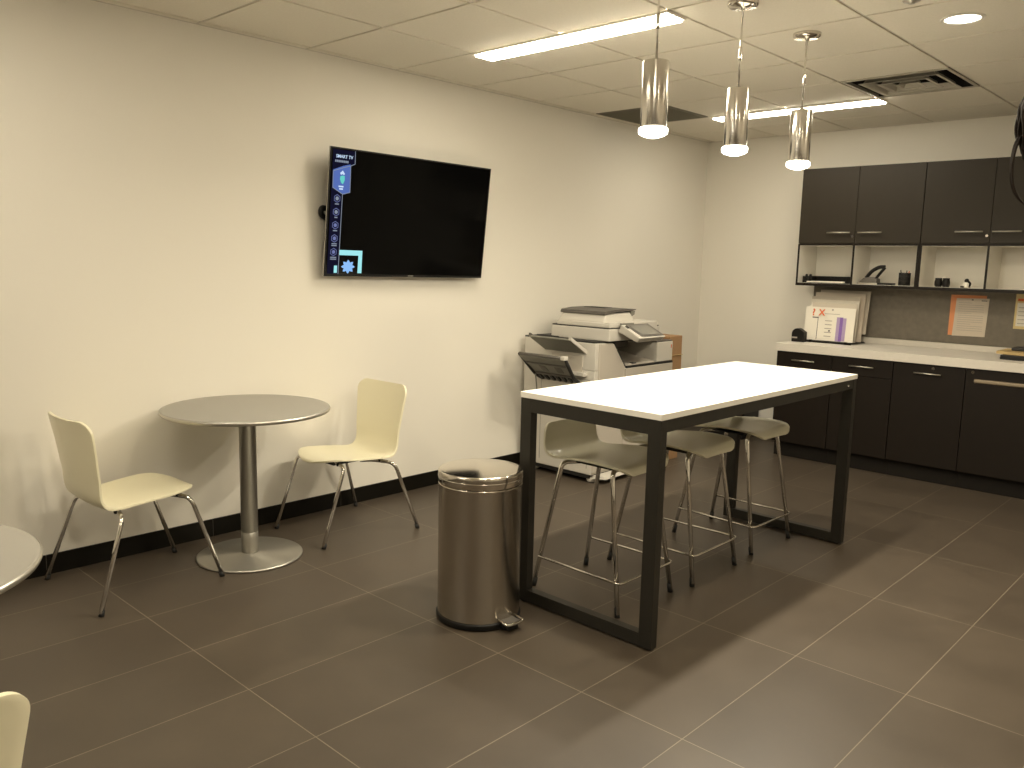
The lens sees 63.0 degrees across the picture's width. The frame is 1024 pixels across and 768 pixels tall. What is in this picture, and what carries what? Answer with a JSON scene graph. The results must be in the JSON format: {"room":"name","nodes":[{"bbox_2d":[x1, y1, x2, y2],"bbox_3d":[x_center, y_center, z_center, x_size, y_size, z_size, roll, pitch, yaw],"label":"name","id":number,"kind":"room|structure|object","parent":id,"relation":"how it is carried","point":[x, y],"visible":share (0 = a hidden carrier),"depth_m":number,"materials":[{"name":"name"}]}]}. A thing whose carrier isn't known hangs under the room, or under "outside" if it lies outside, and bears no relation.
{"room":"common room","nodes":[
{"label":"common room","id":0,"kind":"room"},
{"bbox_2d":[0,0,708,554],"bbox_3d":[-1.357,-0.578,4.484,0.100,2.715,8.890,9,11,43],"label":"wall","id":1,"kind":"structure","parent":0,"point":[163,180],"depth_m":4.37,"materials":[{"name":"beige paint"}]},
{"bbox_2d":[25,452,519,579],"bbox_3d":[-1.347,0.726,4.635,0.011,0.092,8.890,9,11,43],"label":"baseboard","id":2,"kind":"structure","parent":1,"relation":"attached to","point":[100,552],"depth_m":4.41,"materials":[{"name":"rubber"}]},
{"bbox_2d":[318,146,490,277],"bbox_3d":[-0.621,-0.995,5.024,0.154,0.706,1.229,9,11,43],"label":"television","id":3,"kind":"object","parent":1,"relation":"attached to","point":[387,215],"visible":1,"depth_m":4.93,"materials":[{"name":"black plastic"}]},
{"bbox_2d":[93,0,1016,142],"bbox_3d":[0.776,-1.441,2.344,5.700,0.009,8.890,9,11,43],"label":"trim","id":4,"kind":"structure","parent":1,"relation":"attached to","point":[197,23],"depth_m":4.94,"materials":[{"name":"beige"}]},
{"bbox_2d":[0,426,1023,767],"bbox_3d":[0.716,1.149,2.721,5.900,0.100,9.090,9,11,43],"label":"floor","id":5,"kind":"structure","parent":0,"point":[898,643],"depth_m":3.21,"materials":[{"name":"tile"}]},
{"bbox_2d":[0,691,29,767],"bbox_3d":[-1.118,0.856,1.375,0.596,0.790,0.590,7,10,36],"label":"chair","id":6,"kind":"object","parent":5,"relation":"on","point":[14,707],"visible":1,"depth_m":1.32,"materials":[{"name":"beige plastic"}]},
{"bbox_2d":[0,525,42,594],"bbox_3d":[-1.502,0.789,1.909,0.788,0.744,0.788,9,11,43],"label":"round table","id":7,"kind":"object","parent":5,"relation":"on","point":[21,553],"visible":1,"depth_m":1.99,"materials":[{"name":"grey laminate"}]},
{"bbox_2d":[44,411,224,616],"bbox_3d":[-1.686,0.500,3.731,0.590,0.790,0.596,9,11,41],"label":"chair","id":8,"kind":"object","parent":5,"relation":"on","point":[75,441],"visible":1,"depth_m":3.57,"materials":[{"name":"beige plastic"}]},
{"bbox_2d":[158,394,330,572],"bbox_3d":[-1.286,0.478,4.079,0.788,0.744,0.788,9,11,43],"label":"round table","id":9,"kind":"object","parent":5,"relation":"on","point":[250,553],"visible":0.99,"depth_m":4.04,"materials":[{"name":"grey laminate"}]},
{"bbox_2d":[275,378,418,549],"bbox_3d":[-0.912,0.400,4.545,0.590,0.790,0.596,9,11,43],"label":"chair","id":10,"kind":"object","parent":5,"relation":"on","point":[380,404],"visible":1,"depth_m":4.63,"materials":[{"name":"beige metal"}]},
{"bbox_2d":[436,458,522,631],"bbox_3d":[-0.122,0.653,3.455,0.378,0.632,0.354,2,8,6],"label":"pedal bin","id":11,"kind":"object","parent":5,"relation":"on","point":[480,502],"visible":1,"depth_m":3.32,"materials":[{"name":"silver metal"}]},
{"bbox_2d":[518,306,672,481],"bbox_3d":[0.607,0.045,5.885,0.858,1.169,1.230,9,11,43],"label":"printer","id":12,"kind":"object","parent":5,"relation":"on","point":[586,343],"visible":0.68,"depth_m":5.66,"materials":[{"name":"grey plastic"}]},
{"bbox_2d":[572,371,586,376],"bbox_3d":[0.436,-0.069,5.577,0.140,0.025,0.041,9,11,43],"label":"paper","id":13,"kind":"object","parent":12,"relation":"attached to","point":[576,373],"depth_m":5.55,"materials":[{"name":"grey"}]},
{"bbox_2d":[561,306,635,314],"bbox_3d":[0.601,-0.513,5.813,0.387,0.038,0.361,9,11,43],"label":"tray","id":14,"kind":"object","parent":12,"relation":"on","point":[575,310],"depth_m":5.73,"materials":[{"name":"grey plastic"}]},
{"bbox_2d":[618,350,653,365],"bbox_3d":[0.762,-0.197,6.019,0.405,0.083,0.350,9,11,43],"label":"tray","id":15,"kind":"object","parent":12,"relation":"on","point":[629,357],"depth_m":6.03,"materials":[{"name":"beige plastic"}]},
{"bbox_2d":[532,419,672,617],"bbox_3d":[0.414,0.561,3.754,0.503,0.757,0.428,9,11,43],"label":"counter stool","id":16,"kind":"object","parent":5,"relation":"on","point":[577,442],"visible":0.8,"depth_m":3.76,"materials":[{"name":"beige plastic"}]},
{"bbox_2d":[607,429,736,586],"bbox_3d":[0.802,0.518,4.114,0.503,0.757,0.428,9,11,42],"label":"counter stool","id":17,"kind":"object","parent":5,"relation":"on","point":[700,443],"visible":0.66,"depth_m":4.06,"materials":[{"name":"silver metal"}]},
{"bbox_2d":[663,334,682,458],"bbox_3d":[1.076,0.084,6.470,0.418,0.945,0.184,9,11,43],"label":"cardboard box","id":18,"kind":"object","parent":5,"relation":"on","point":[677,339],"visible":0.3,"depth_m":6.31,"materials":[{"name":"brown cardboard"}]},
{"bbox_2d":[519,361,857,649],"bbox_3d":[0.917,0.447,4.022,0.712,0.924,1.842,9,11,43],"label":"table","id":19,"kind":"object","parent":5,"relation":"on","point":[656,404],"visible":0.96,"depth_m":3.55,"materials":[{"name":"white laminate"}]},
{"bbox_2d":[672,416,790,554],"bbox_3d":[1.214,0.462,4.561,0.428,0.757,0.503,-7,12,-44],"label":"counter stool","id":20,"kind":"object","parent":5,"relation":"on","point":[762,428],"visible":0.66,"depth_m":4.52,"materials":[{"name":"silver metal"}]},
{"bbox_2d":[708,411,758,439],"bbox_3d":[1.948,0.153,7.338,0.380,0.600,0.300,9,11,43],"label":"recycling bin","id":21,"kind":"object","parent":5,"relation":"on","point":[752,414],"visible":0.05,"depth_m":7.28,"materials":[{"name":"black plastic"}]},
{"bbox_2d":[771,350,832,462],"bbox_3d":[2.428,0.147,6.644,0.435,0.834,0.677,9,11,43],"label":"base cabinet","id":22,"kind":"object","parent":5,"relation":"on","point":[807,419],"visible":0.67,"depth_m":6.41,"materials":[{"name":"black wood"}]},
{"bbox_2d":[775,336,1023,372],"bbox_3d":[3.137,-0.209,5.937,2.358,0.105,0.681,9,11,43],"label":"countertop","id":23,"kind":"structure","parent":22,"relation":"on","point":[909,354],"depth_m":6.05,"materials":[{"name":"stone"}]},
{"bbox_2d":[791,328,806,341],"bbox_3d":[2.268,-0.388,6.598,0.101,0.106,0.062,9,11,43],"label":"tape dispenser","id":24,"kind":"object","parent":23,"relation":"on","point":[798,334],"visible":1,"depth_m":6.58,"materials":[{"name":"black plastic"}]},
{"bbox_2d":[806,339,864,344],"bbox_3d":[2.546,-0.445,6.594,0.380,0.234,0.294,9,11,43],"label":"file holder","id":25,"kind":"object","parent":23,"relation":"on","point":[807,340],"visible":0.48,"depth_m":6.51,"materials":[{"name":"black plastic"}]},
{"bbox_2d":[804,306,855,342],"bbox_3d":[2.478,-0.467,6.525,0.392,0.260,0.028,9,11,43],"label":"printed mailer","id":26,"kind":"object","parent":25,"relation":"in","point":[821,323],"visible":1,"depth_m":6.52,"materials":[{"name":"beige paper"}]},
{"bbox_2d":[813,302,857,342],"bbox_3d":[2.522,-0.486,6.564,0.355,0.297,0.029,9,11,43],"label":"folder","id":27,"kind":"object","parent":25,"relation":"in","point":[815,304],"visible":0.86,"depth_m":6.53,"materials":[{"name":"beige paper"}]},
{"bbox_2d":[811,299,859,342],"bbox_3d":[2.532,-0.502,6.594,0.385,0.320,0.034,9,11,43],"label":"folder","id":28,"kind":"object","parent":25,"relation":"in","point":[812,300],"visible":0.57,"depth_m":6.54,"materials":[{"name":"beige paper"}]},
{"bbox_2d":[812,296,860,341],"bbox_3d":[2.554,-0.517,6.629,0.385,0.342,0.038,9,11,43],"label":"folder","id":29,"kind":"object","parent":25,"relation":"in","point":[813,297],"visible":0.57,"depth_m":6.58,"materials":[{"name":"beige paper"}]},
{"bbox_2d":[816,292,865,341],"bbox_3d":[2.597,-0.536,6.654,0.400,0.374,0.046,9,11,43],"label":"envelope","id":30,"kind":"object","parent":25,"relation":"in","point":[824,294],"visible":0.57,"depth_m":6.54,"materials":[{"name":"beige paper"}]},
{"bbox_2d":[821,290,870,333],"bbox_3d":[2.643,-0.579,6.675,0.400,0.334,0.058,9,11,43],"label":"envelope","id":31,"kind":"object","parent":25,"relation":"in","point":[868,293],"visible":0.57,"depth_m":6.55,"materials":[{"name":"beige paper"}]},
{"bbox_2d":[1000,354,1023,360],"bbox_3d":[3.511,-0.175,5.601,0.352,0.030,0.320,9,11,43],"label":"case","id":32,"kind":"object","parent":23,"relation":"on","point":[1003,356],"visible":0.71,"depth_m":5.56,"materials":[{"name":"black plastic"}]},
{"bbox_2d":[996,348,1023,355],"bbox_3d":[3.504,-0.203,5.617,0.300,0.019,0.421,-6,11,-41],"label":"wooden board","id":33,"kind":"object","parent":32,"relation":"on","point":[1007,351],"visible":1,"depth_m":5.63,"materials":[{"name":"beige wood"}]},
{"bbox_2d":[1011,346,1023,350],"bbox_3d":[3.569,-0.228,5.650,0.305,0.021,0.160,9,11,43],"label":"folder","id":34,"kind":"object","parent":33,"relation":"on","point":[1018,348],"visible":1,"depth_m":5.68,"materials":[{"name":"black"}]},
{"bbox_2d":[825,356,893,473],"bbox_3d":[2.746,0.197,6.347,0.438,0.834,0.677,9,11,43],"label":"base cabinet","id":35,"kind":"object","parent":5,"relation":"on","point":[874,380],"visible":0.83,"depth_m":6.09,"materials":[{"name":"black wood"}]},
{"bbox_2d":[885,361,966,486],"bbox_3d":[3.076,0.250,6.039,0.468,0.834,0.677,9,11,43],"label":"base cabinet","id":36,"kind":"object","parent":5,"relation":"on","point":[926,404],"visible":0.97,"depth_m":5.81,"materials":[{"name":"black wood"}]},
{"bbox_2d":[956,368,1023,498],"bbox_3d":[3.424,0.303,5.726,0.468,0.834,0.660,9,11,43],"label":"base cabinet","id":37,"kind":"object","parent":5,"relation":"on","point":[990,459],"visible":0.99,"depth_m":5.53,"materials":[{"name":"black wood"}]},
{"bbox_2d":[97,0,1023,141],"bbox_3d":[0.777,-1.445,2.343,5.684,0.014,8.874,9,11,43],"label":"ceiling","id":38,"kind":"structure","parent":0,"point":[438,44],"depth_m":4.24,"materials":[{"name":"tile"}]},
{"bbox_2d":[472,9,685,60],"bbox_3d":[0.283,-1.695,4.100,1.224,0.020,0.152,9,11,43],"label":"recessed light","id":39,"kind":"object","parent":38,"relation":"in","point":[667,17],"visible":1,"depth_m":4.01,"materials":[{"name":"white plastic"}]},
{"bbox_2d":[199,0,1017,120],"bbox_3d":[0.777,-1.452,2.342,5.700,0.014,8.890,9,11,43],"label":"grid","id":40,"kind":"structure","parent":38,"relation":"attached to","point":[256,0],"depth_m":4.21,"materials":[{"name":"beige metal"}]},
{"bbox_2d":[596,106,707,123],"bbox_3d":[1.040,-1.998,6.205,0.592,0.016,0.592,9,11,43],"label":"ceiling vent","id":41,"kind":"object","parent":38,"relation":"in","point":[673,114],"visible":0.66,"depth_m":6.17,"materials":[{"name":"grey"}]},
{"bbox_2d":[638,0,669,138],"bbox_3d":[0.538,-1.236,3.104,0.128,0.628,0.128,9,11,43],"label":"pendant lamp","id":42,"kind":"object","parent":38,"relation":"hanging from","point":[655,71],"visible":1,"depth_m":3.09,"materials":[{"name":"silver metal"}]},
{"bbox_2d":[638,126,667,138],"bbox_3d":[0.531,-0.944,3.147,0.110,0.038,0.110,9,11,43],"label":"diffuser","id":43,"kind":"object","parent":42,"relation":"attached to","point":[651,132],"depth_m":3.11,"materials":[{"name":"white"}]},
{"bbox_2d":[721,0,758,155],"bbox_3d":[0.964,-1.292,3.551,0.128,0.628,0.128,9,11,43],"label":"pendant lamp","id":44,"kind":"object","parent":38,"relation":"hanging from","point":[737,101],"visible":1,"depth_m":3.53,"materials":[{"name":"silver metal"}]},
{"bbox_2d":[721,145,747,155],"bbox_3d":[0.957,-0.999,3.594,0.110,0.038,0.110,9,11,43],"label":"diffuser","id":45,"kind":"object","parent":44,"relation":"attached to","point":[730,150],"depth_m":3.55,"materials":[{"name":"white glass"}]},
{"bbox_2d":[711,98,888,121],"bbox_3d":[1.966,-1.906,5.826,1.224,0.020,0.152,9,11,43],"label":"recessed light","id":46,"kind":"object","parent":38,"relation":"in","point":[870,101],"visible":0.9,"depth_m":5.66,"materials":[{"name":"white plastic"}]},
{"bbox_2d":[786,30,821,169],"bbox_3d":[1.390,-1.347,3.998,0.128,0.628,0.128,9,11,43],"label":"pendant lamp","id":47,"kind":"object","parent":38,"relation":"hanging from","point":[800,119],"visible":1,"depth_m":3.98,"materials":[{"name":"silver metal"}]},
{"bbox_2d":[786,161,809,169],"bbox_3d":[1.383,-1.054,4.041,0.110,0.038,0.110,9,11,43],"label":"diffuser","id":48,"kind":"object","parent":47,"relation":"attached to","point":[795,165],"depth_m":4.00,"materials":[{"name":"white glass"}]},
{"bbox_2d":[841,67,979,97],"bbox_3d":[2.370,-1.834,4.958,0.592,0.125,0.592,9,11,43],"label":"ceiling vent","id":49,"kind":"object","parent":38,"relation":"in","point":[942,79],"visible":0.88,"depth_m":5.00,"materials":[{"name":"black metal"}]},
{"bbox_2d":[902,0,920,4],"bbox_3d":[1.644,-1.570,3.436,0.072,0.012,0.072,9,11,43],"label":"sprinkler","id":50,"kind":"object","parent":38,"relation":"attached to","point":[910,2],"visible":1,"depth_m":3.43,"materials":[{"name":"silver metal"}]},
{"bbox_2d":[940,12,985,24],"bbox_3d":[1.974,-1.599,3.659,0.182,0.008,0.182,9,11,43],"label":"recessed light","id":51,"kind":"object","parent":38,"relation":"in","point":[969,17],"visible":1,"depth_m":3.65,"materials":[{"name":"white plastic"}]},
{"bbox_2d":[696,115,1021,418],"bbox_3d":[3.837,-0.642,5.759,5.900,2.715,0.100,9,11,43],"label":"wall","id":52,"kind":"structure","parent":0,"point":[751,301],"depth_m":7.18,"materials":[{"name":"beige paint"}]},
{"bbox_2d":[795,244,919,289],"bbox_3d":[2.723,-0.917,6.489,0.916,0.326,0.329,9,11,43],"label":"open shelf unit","id":53,"kind":"object","parent":52,"relation":"attached to","point":[854,261],"visible":0.73,"depth_m":6.54,"materials":[{"name":"white laminate"}]},
{"bbox_2d":[802,274,849,283],"bbox_3d":[2.538,-0.839,6.661,0.345,0.068,0.270,9,11,43],"label":"tray","id":54,"kind":"object","parent":53,"relation":"in","point":[809,279],"visible":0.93,"depth_m":6.71,"materials":[{"name":"black plastic"}]},
{"bbox_2d":[857,265,885,284],"bbox_3d":[2.758,-0.836,6.389,0.194,0.149,0.100,9,11,43],"label":"hole punch","id":55,"kind":"object","parent":53,"relation":"in","point":[868,280],"visible":0.98,"depth_m":6.37,"materials":[{"name":"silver metal"}]},
{"bbox_2d":[877,283,894,284],"bbox_3d":[2.833,-0.758,6.335,0.115,0.016,0.090,9,11,43],"label":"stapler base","id":56,"kind":"object","parent":53,"relation":"on","point":[877,283],"visible":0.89,"depth_m":6.30,"materials":[{"name":"black plastic"}]},
{"bbox_2d":[898,273,910,285],"bbox_3d":[2.942,-0.785,6.262,0.083,0.096,0.083,9,11,43],"label":"pencil cup","id":57,"kind":"object","parent":53,"relation":"in","point":[904,279],"visible":1,"depth_m":6.23,"materials":[{"name":"black plastic"}]},
{"bbox_2d":[799,162,927,243],"bbox_3d":[2.724,-1.363,6.413,0.916,0.578,0.358,9,11,43],"label":"upper cabinet","id":58,"kind":"object","parent":52,"relation":"attached to","point":[870,204],"visible":0.99,"depth_m":6.28,"materials":[{"name":"black"}]},
{"bbox_2d":[814,286,1023,347],"bbox_3d":[3.366,-0.487,6.148,2.375,0.394,0.013,9,11,43],"label":"backsplash","id":59,"kind":"structure","parent":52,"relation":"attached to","point":[904,314],"depth_m":6.34,"materials":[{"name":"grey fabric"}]},
{"bbox_2d":[948,295,986,334],"bbox_3d":[3.350,-0.503,6.150,0.238,0.299,0.002,9,11,43],"label":"sheet","id":60,"kind":"object","parent":59,"relation":"attached to","point":[953,297],"visible":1,"depth_m":6.21,"materials":[{"name":"brown paper"}]},
{"bbox_2d":[952,298,989,336],"bbox_3d":[3.365,-0.489,6.132,0.228,0.282,0.003,9,11,43],"label":"pinned letter","id":61,"kind":"object","parent":59,"relation":"attached to","point":[970,317],"visible":1,"depth_m":6.13,"materials":[{"name":"beige paper"}]},
{"bbox_2d":[1013,294,1023,328],"bbox_3d":[3.650,-0.504,5.863,0.216,0.247,0.003,9,11,43],"label":"notice","id":62,"kind":"object","parent":59,"relation":"attached to","point":[1018,323],"visible":1,"depth_m":5.92,"materials":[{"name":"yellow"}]},
{"bbox_2d":[916,244,1023,293],"bbox_3d":[3.390,-0.810,5.866,0.916,0.326,0.329,9,11,43],"label":"open shelf unit","id":63,"kind":"object","parent":52,"relation":"attached to","point":[997,268],"visible":1,"depth_m":6.05,"materials":[{"name":"white wood"}]},
{"bbox_2d":[934,278,941,286],"bbox_3d":[3.101,-0.739,6.075,0.053,0.064,0.053,9,11,43],"label":"cup","id":64,"kind":"object","parent":63,"relation":"on","point":[938,281],"visible":1,"depth_m":6.06,"materials":[{"name":"black ceramic"}]},
{"bbox_2d":[942,278,949,286],"bbox_3d":[3.139,-0.733,6.040,0.053,0.064,0.053,9,11,43],"label":"cup","id":65,"kind":"object","parent":63,"relation":"on","point":[946,281],"visible":0.88,"depth_m":6.02,"materials":[{"name":"black ceramic"}]},
{"bbox_2d":[960,279,970,287],"bbox_3d":[3.236,-0.717,5.947,0.066,0.065,0.058,9,11,43],"label":"figurine","id":66,"kind":"object","parent":63,"relation":"on","point":[967,284],"visible":1,"depth_m":5.93,"materials":[{"name":"white ceramic"}]},
{"bbox_2d":[921,156,1023,243],"bbox_3d":[3.391,-1.257,5.790,0.916,0.578,0.358,9,11,43],"label":"upper cabinet","id":67,"kind":"object","parent":52,"relation":"attached to","point":[968,201],"visible":0.99,"depth_m":5.77,"materials":[{"name":"black"}]},
{"bbox_2d":[1009,97,1023,204],"bbox_3d":[0.387,-0.181,0.622,0.027,0.096,0.018,1,8,-3],"label":"cable","id":68,"kind":"object","parent":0,"point":[1019,122],"visible":1,"depth_m":0.62,"materials":[{"name":"black"}]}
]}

